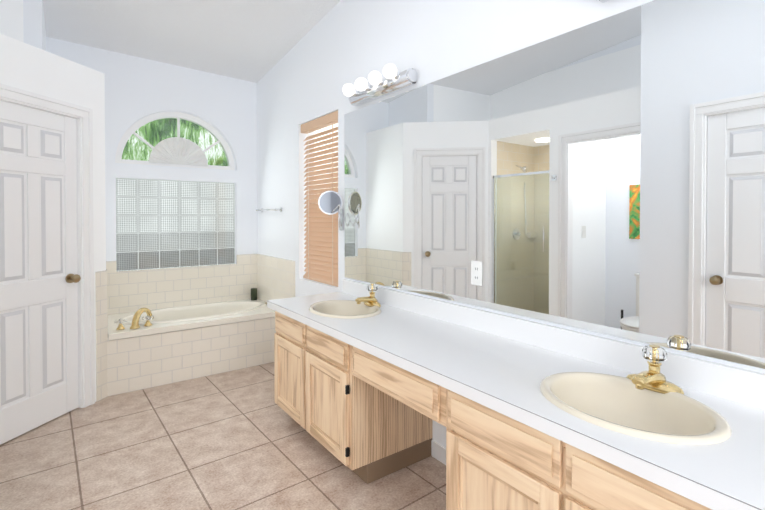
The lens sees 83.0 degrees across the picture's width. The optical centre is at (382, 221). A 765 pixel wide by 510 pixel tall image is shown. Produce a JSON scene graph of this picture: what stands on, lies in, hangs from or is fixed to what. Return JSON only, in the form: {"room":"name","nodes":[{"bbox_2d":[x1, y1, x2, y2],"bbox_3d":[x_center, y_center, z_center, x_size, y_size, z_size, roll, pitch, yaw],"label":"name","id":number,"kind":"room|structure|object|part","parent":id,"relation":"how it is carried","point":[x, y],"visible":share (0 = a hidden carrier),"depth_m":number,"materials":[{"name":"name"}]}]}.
{"room":"bathroom","nodes":[
{"label":"bathroom","id":0,"kind":"room"},
{"bbox_2d":[0,0,23,41],"bbox_3d":[-2.945,-0.677,2.660,1.150,4.000,0.100,0,1,-36],"label":"wall","id":1,"kind":"structure","parent":0,"point":[11,18],"depth_m":2.92,"materials":[{"name":"white paint"}]},
{"bbox_2d":[23,0,45,50],"bbox_3d":[-2.692,-0.686,3.375,0.100,4.000,0.960,0,1,-36],"label":"wall","id":2,"kind":"structure","parent":0,"point":[34,28],"depth_m":2.98,"materials":[{"name":"white paint"}]},
{"bbox_2d":[0,33,105,401],"bbox_3d":[-2.425,0.108,3.054,0.787,2.420,1.408,0,1,-36],"label":"wall","id":3,"kind":"structure","parent":0,"point":[27,67],"depth_m":2.98,"materials":[{"name":"white paint"}]},
{"bbox_2d":[0,100,80,444],"bbox_3d":[-2.214,0.299,2.748,0.489,2.030,0.430,0,1,-36],"label":"closet door","id":4,"kind":"structure","parent":3,"relation":"in","point":[40,278],"depth_m":2.75,"materials":[{"name":"white wood"}]},
{"bbox_3d":[-2.125,0.391,2.969,0.087,0.064,0.088,0,1,-36],"label":"knob","id":5,"kind":"part","parent":4,"relation":"part of","materials":[{"name":"gold metal"}]},
{"bbox_2d":[0,83,94,407],"bbox_3d":[-2.216,0.259,2.742,0.110,2.125,0.790,0,1,12],"label":"door frame","id":6,"kind":"structure","parent":3,"relation":"attached to","point":[85,234],"depth_m":3.05,"materials":[{"name":"white wood"}]},
{"bbox_2d":[95,270,107,401],"bbox_3d":[-2.080,0.842,3.202,0.008,0.950,0.094,0,1,12],"label":"wall tile","id":7,"kind":"structure","parent":3,"relation":"attached to","point":[101,328],"depth_m":3.19,"materials":[{"name":"beige tile"}]},
{"bbox_2d":[106,269,107,340],"bbox_3d":[-2.293,0.647,3.553,0.008,0.570,0.751,0,1,-36],"label":"wall tile","id":8,"kind":"structure","parent":3,"relation":"attached to","point":[107,319],"depth_m":3.25,"materials":[{"name":"beige tile"}]},
{"bbox_2d":[46,37,256,270],"bbox_3d":[-2.107,-0.696,4.271,2.100,4.000,0.200,0,1,-36],"label":"wall","id":9,"kind":"structure","parent":0,"point":[139,88],"depth_m":4.21,"materials":[{"name":"white paint"}]},
{"bbox_2d":[115,112,234,169],"bbox_3d":[-2.033,-0.811,4.312,1.100,0.550,0.082,0,1,-36],"label":"window","id":10,"kind":"structure","parent":9,"relation":"in","point":[177,151],"depth_m":4.28,"materials":[{"name":"white"}]},
{"bbox_2d":[116,178,234,270],"bbox_3d":[-2.039,0.024,4.325,1.083,0.858,0.085,0,1,-36],"label":"window","id":11,"kind":"structure","parent":9,"relation":"in","point":[166,223],"depth_m":4.26,"materials":[{"name":"clear glass"}]},
{"bbox_2d":[106,254,256,314],"bbox_3d":[-1.955,0.639,4.302,1.435,0.570,0.063,0,1,-36],"label":"wall tile","id":12,"kind":"structure","parent":9,"relation":"attached to","point":[136,290],"depth_m":4.24,"materials":[{"name":"beige tile"}]},
{"bbox_2d":[43,0,340,82],"bbox_3d":[-0.475,-1.905,0.992,3.500,0.973,7.600,0,1,-36],"label":"ceiling","id":13,"kind":"structure","parent":0,"point":[255,41],"depth_m":3.56,"materials":[{"name":"white paint"}]},
{"bbox_2d":[0,362,445,509],"bbox_3d":[-0.545,1.391,1.041,3.600,0.100,7.700,0,1,-36],"label":"floor","id":14,"kind":"structure","parent":0,"point":[239,439],"depth_m":2.38,"materials":[{"name":"tile"}]},
{"bbox_2d":[107,317,275,395],"bbox_3d":[-1.522,1.102,3.704,1.425,0.418,0.098,0,1,-36],"label":"tile surround","id":15,"kind":"structure","parent":14,"relation":"on","point":[136,363],"depth_m":3.57,"materials":[{"name":"beige tile"}]},
{"bbox_2d":[108,298,274,339],"bbox_3d":[-1.708,0.955,3.966,1.413,0.526,0.771,0,1,-36],"label":"tub","id":16,"kind":"object","parent":15,"relation":"on","point":[142,321],"visible":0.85,"depth_m":3.82,"materials":[{"name":"beige ceramic"}]},
{"bbox_2d":[114,308,153,329],"bbox_3d":[-1.982,0.770,3.452,0.277,0.145,0.143,0,1,-36],"label":"faucet","id":17,"kind":"object","parent":16,"relation":"on","point":[135,325],"depth_m":3.44,"materials":[{"name":"gold metal"}]},
{"bbox_2d":[251,288,256,299],"bbox_3d":[-1.363,0.769,4.582,0.066,0.120,0.066,0,1,-36],"label":"candle","id":18,"kind":"object","parent":16,"relation":"on","point":[253,293],"visible":1,"depth_m":4.55,"materials":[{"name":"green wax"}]},
{"bbox_2d":[274,311,706,509],"bbox_3d":[0.436,0.962,1.756,0.561,0.742,3.210,0,1,-36],"label":"bathroom vanity","id":19,"kind":"object","parent":14,"relation":"on","point":[372,381],"depth_m":1.67,"materials":[{"name":"brown wood"}]},
{"bbox_2d":[267,292,764,509],"bbox_3d":[0.415,0.565,1.761,0.582,0.045,3.250,0,1,-36],"label":"countertop","id":20,"kind":"structure","parent":19,"relation":"on","point":[480,366],"depth_m":1.44,"materials":[{"name":"white laminate"}]},
{"bbox_2d":[295,295,398,322],"bbox_3d":[-0.230,0.599,2.622,0.410,0.159,0.510,0,1,-36],"label":"sink","id":21,"kind":"object","parent":20,"relation":"in","point":[336,310],"depth_m":2.74,"materials":[{"name":"beige ceramic"}]},
{"bbox_2d":[351,283,382,306],"bbox_3d":[-0.100,0.462,2.714,0.154,0.137,0.172,0,1,-36],"label":"faucet","id":22,"kind":"object","parent":20,"relation":"on","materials":[{"name":"gold metal"}]},
{"bbox_2d":[507,359,754,466],"bbox_3d":[0.729,0.614,1.304,0.410,0.159,0.510,0,1,-36],"label":"sink","id":23,"kind":"object","parent":20,"relation":"in","point":[691,426],"depth_m":1.35,"materials":[{"name":"beige ceramic"}]},
{"bbox_2d":[619,344,690,394],"bbox_3d":[0.858,0.478,1.396,0.154,0.137,0.172,0,1,-36],"label":"faucet","id":24,"kind":"object","parent":20,"relation":"on","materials":[{"name":"gold metal"}]},
{"bbox_2d":[257,0,764,447],"bbox_3d":[0.808,-0.668,1.878,0.200,4.000,7.500,0,1,-36],"label":"wall","id":25,"kind":"structure","parent":0,"point":[320,64],"depth_m":3.06,"materials":[{"name":"white paint"}]},
{"bbox_2d":[255,207,282,211],"bbox_3d":[-1.149,-0.117,4.343,0.071,0.044,0.564,0,1,-36],"label":"towel rail","id":26,"kind":"object","parent":25,"relation":"attached to","point":[275,209],"visible":1,"depth_m":4.26,"materials":[{"name":"silver metal"}]},
{"bbox_2d":[257,254,294,301],"bbox_3d":[-1.077,0.829,4.309,0.008,0.950,0.962,0,1,-36],"label":"wall tile","id":27,"kind":"structure","parent":25,"relation":"attached to","point":[275,277],"depth_m":4.29,"materials":[{"name":"beige tile"}]},
{"bbox_2d":[301,110,337,286],"bbox_3d":[-0.511,-0.174,3.589,0.081,1.360,0.666,0,1,-36],"label":"window blind","id":28,"kind":"object","parent":25,"relation":"attached to","point":[321,247],"visible":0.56,"depth_m":3.62,"materials":[{"name":"beige wood"}]},
{"bbox_2d":[314,123,337,203],"bbox_3d":[-0.415,-0.174,3.659,0.010,1.368,0.688,0,1,-36],"label":"window","id":29,"kind":"structure","parent":25,"relation":"in","point":[325,129],"depth_m":3.75,"materials":[{"name":"white glass"}]},
{"bbox_2d":[318,191,342,229],"bbox_3d":[-0.354,-0.079,3.145,0.193,0.293,0.144,0,1,-36],"label":"magnifying mirror","id":30,"kind":"object","parent":25,"relation":"attached to","point":[329,202],"visible":1,"depth_m":3.15,"materials":[{"name":"silver metal"}]},
{"bbox_2d":[343,64,416,106],"bbox_3d":[-0.050,-0.867,2.754,0.185,0.117,0.654,0,1,-36],"label":"light bar","id":31,"kind":"object","parent":25,"relation":"attached to","point":[394,81],"visible":1,"depth_m":2.67,"materials":[{"name":"white glass"}]},
{"bbox_2d":[431,440,445,464],"bbox_3d":[1.040,1.292,1.401,0.012,0.090,6.220,0,1,-36],"label":"baseboard","id":32,"kind":"structure","parent":25,"relation":"attached to","point":[438,451],"depth_m":2.38,"materials":[{"name":"white wood"}]},
{"bbox_2d":[343,279,764,410],"bbox_3d":[0.656,0.491,1.907,0.021,0.100,3.204,0,1,-36],"label":"backsplash","id":33,"kind":"structure","parent":25,"relation":"attached to","point":[741,385],"depth_m":1.69,"materials":[{"name":"white laminate"}]},
{"bbox_2d":[344,0,764,368],"bbox_3d":[0.664,-0.174,1.905,0.006,1.201,3.204,0,1,-36],"label":"wall mirror","id":34,"kind":"object","parent":25,"relation":"attached to","point":[605,176],"visible":1,"depth_m":1.68,"materials":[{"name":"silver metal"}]},
{"bbox_2d":[471,261,482,285],"bbox_3d":[0.471,0.258,2.163,0.006,0.120,0.072,0,1,-36],"label":"electrical outlet plate","id":35,"kind":"object","parent":34,"relation":"attached to","point":[476,272],"visible":1,"depth_m":2.16,"materials":[{"name":"white plastic"}]},
{"label":"outside","id":36,"kind":"structure","parent":0,"visible":0},
{"bbox_2d":[122,118,227,165],"bbox_3d":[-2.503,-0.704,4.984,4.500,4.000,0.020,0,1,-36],"label":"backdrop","id":37,"kind":"structure","parent":36,"point":[216,157],"depth_m":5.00,"materials":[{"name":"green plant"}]}
]}

